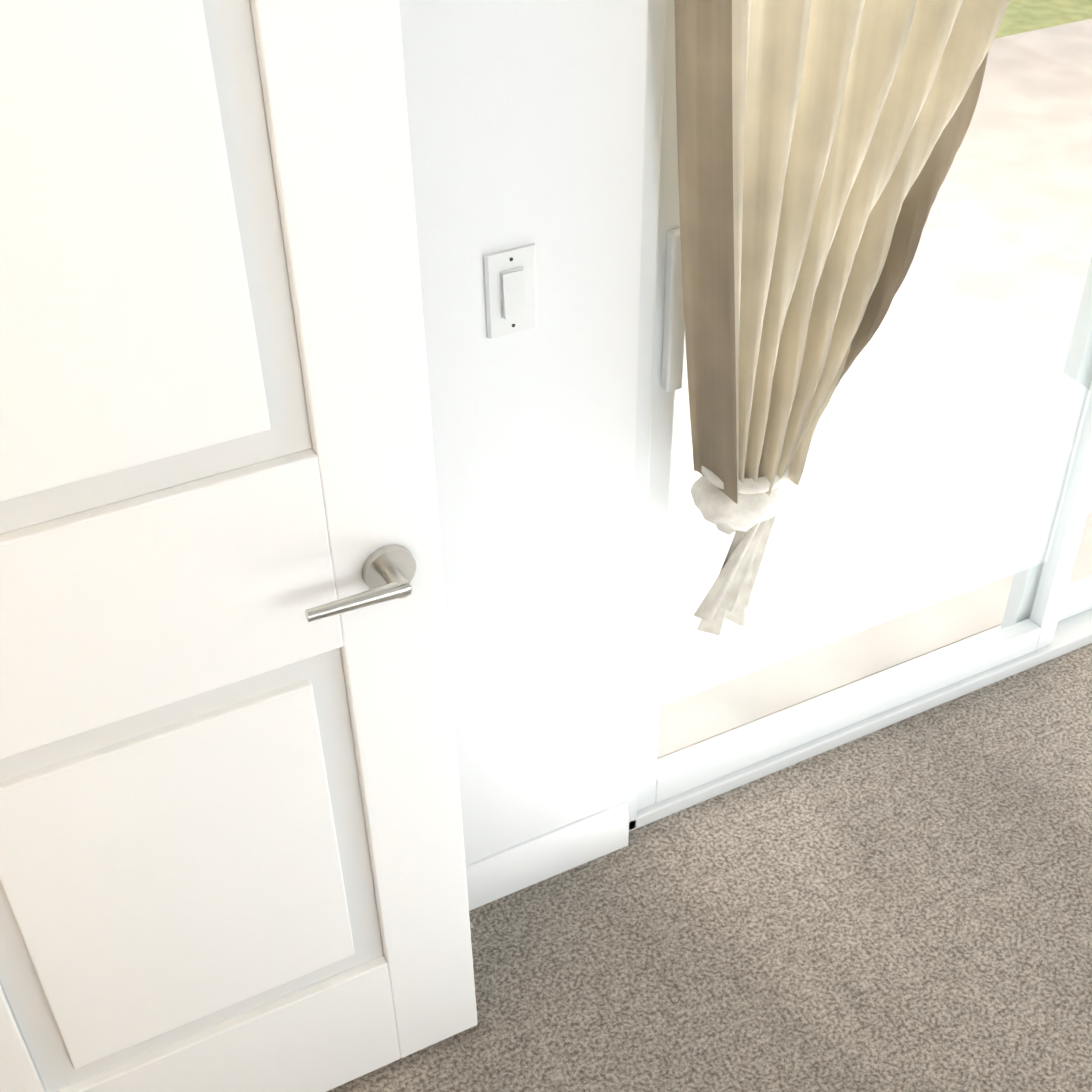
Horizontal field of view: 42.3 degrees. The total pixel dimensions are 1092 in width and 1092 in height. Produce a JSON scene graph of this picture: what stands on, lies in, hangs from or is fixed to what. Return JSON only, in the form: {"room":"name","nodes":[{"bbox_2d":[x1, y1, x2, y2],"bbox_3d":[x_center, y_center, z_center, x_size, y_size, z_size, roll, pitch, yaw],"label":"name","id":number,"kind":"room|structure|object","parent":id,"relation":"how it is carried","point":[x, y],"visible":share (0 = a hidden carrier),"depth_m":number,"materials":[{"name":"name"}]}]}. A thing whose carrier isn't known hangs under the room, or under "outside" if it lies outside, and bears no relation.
{"room":"bedroom","nodes":[
{"label":"bedroom","id":0,"kind":"room"},
{"bbox_2d":[399,0,647,864],"bbox_3d":[1.175,-1.047,2.158,5.100,3.050,0.150,-18,41,-20],"label":"wall","id":1,"kind":"structure","parent":0,"point":[526,122],"depth_m":1.93,"materials":[{"name":"white paint"}]},
{"bbox_2d":[483,243,536,338],"bbox_3d":[-0.043,-0.326,1.824,0.072,0.118,0.016,-18,41,-20],"label":"light switch","id":2,"kind":"object","parent":1,"relation":"attached to","point":[510,290],"visible":1,"depth_m":1.82,"materials":[{"name":"white plastic"}]},
{"bbox_2d":[465,801,628,910],"bbox_3d":[-0.381,0.677,2.380,1.182,0.105,0.016,-18,41,-20],"label":"baseboard","id":3,"kind":"structure","parent":1,"relation":"attached to","point":[526,863],"depth_m":2.49,"materials":[{"name":"paint"}]},
{"bbox_2d":[470,922,474,934],"bbox_3d":[-0.149,0.631,2.421,0.022,0.022,0.084,-18,41,-20],"label":"doorstop","id":4,"kind":"object","parent":3,"relation":"attached to","point":[472,929],"visible":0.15,"depth_m":2.39,"materials":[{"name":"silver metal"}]},
{"bbox_2d":[625,0,1091,830],"bbox_3d":[1.000,-0.823,2.204,2.024,2.665,0.121,-18,41,-20],"label":"sliding door","id":5,"kind":"structure","parent":1,"relation":"in","point":[1047,612],"depth_m":2.58,"materials":[{"name":"white plastic"}]},
{"bbox_2d":[327,624,1091,1091],"bbox_3d":[3.236,3.147,-0.709,7.600,0.100,10.630,-18,41,-20],"label":"floor","id":6,"kind":"structure","parent":0,"point":[903,904],"depth_m":2.45,"materials":[{"name":"carpet"}]},
{"bbox_3d":[0.089,1.028,-0.476,0.150,3.050,4.870,-18,41,-20],"label":"wall","id":7,"kind":"structure","parent":0,"visible":0},
{"bbox_2d":[0,0,477,1091],"bbox_3d":[-0.483,-0.010,1.482,0.778,2.260,0.144,-18,41,-20],"label":"door leaf","id":8,"kind":"structure","parent":7,"relation":"in","point":[232,856],"depth_m":1.56,"materials":[{"name":"paint"}]},
{"bbox_3d":[0.485,-1.664,1.029,0.843,0.142,0.034,-18,41,-20],"label":"tabs","id":9,"kind":"object","parent":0,"visible":0},
{"bbox_2d":[674,0,1008,503],"bbox_3d":[0.499,-0.905,1.622,0.860,1.845,0.132,-18,41,-20],"label":"curtain","id":10,"kind":"object","parent":9,"relation":"hanging from","point":[819,142],"visible":1,"depth_m":1.85,"materials":[{"name":"fabric"}]},
{"bbox_2d":[690,463,793,635],"bbox_3d":[0.295,-0.010,2.186,0.172,0.307,0.130,-18,41,-20],"label":"tieback","id":11,"kind":"object","parent":10,"relation":"attached to","point":[749,518],"visible":0.67,"depth_m":2.14,"materials":[{"name":"fabric"}]},
{"label":"outside","id":12,"kind":"structure","parent":0,"visible":0},
{"bbox_2d":[657,0,1091,756],"bbox_3d":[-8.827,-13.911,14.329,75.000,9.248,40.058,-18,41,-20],"label":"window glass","id":13,"kind":"object","parent":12,"point":[889,562],"depth_m":3.69,"materials":[{"name":"glass"}]}
]}

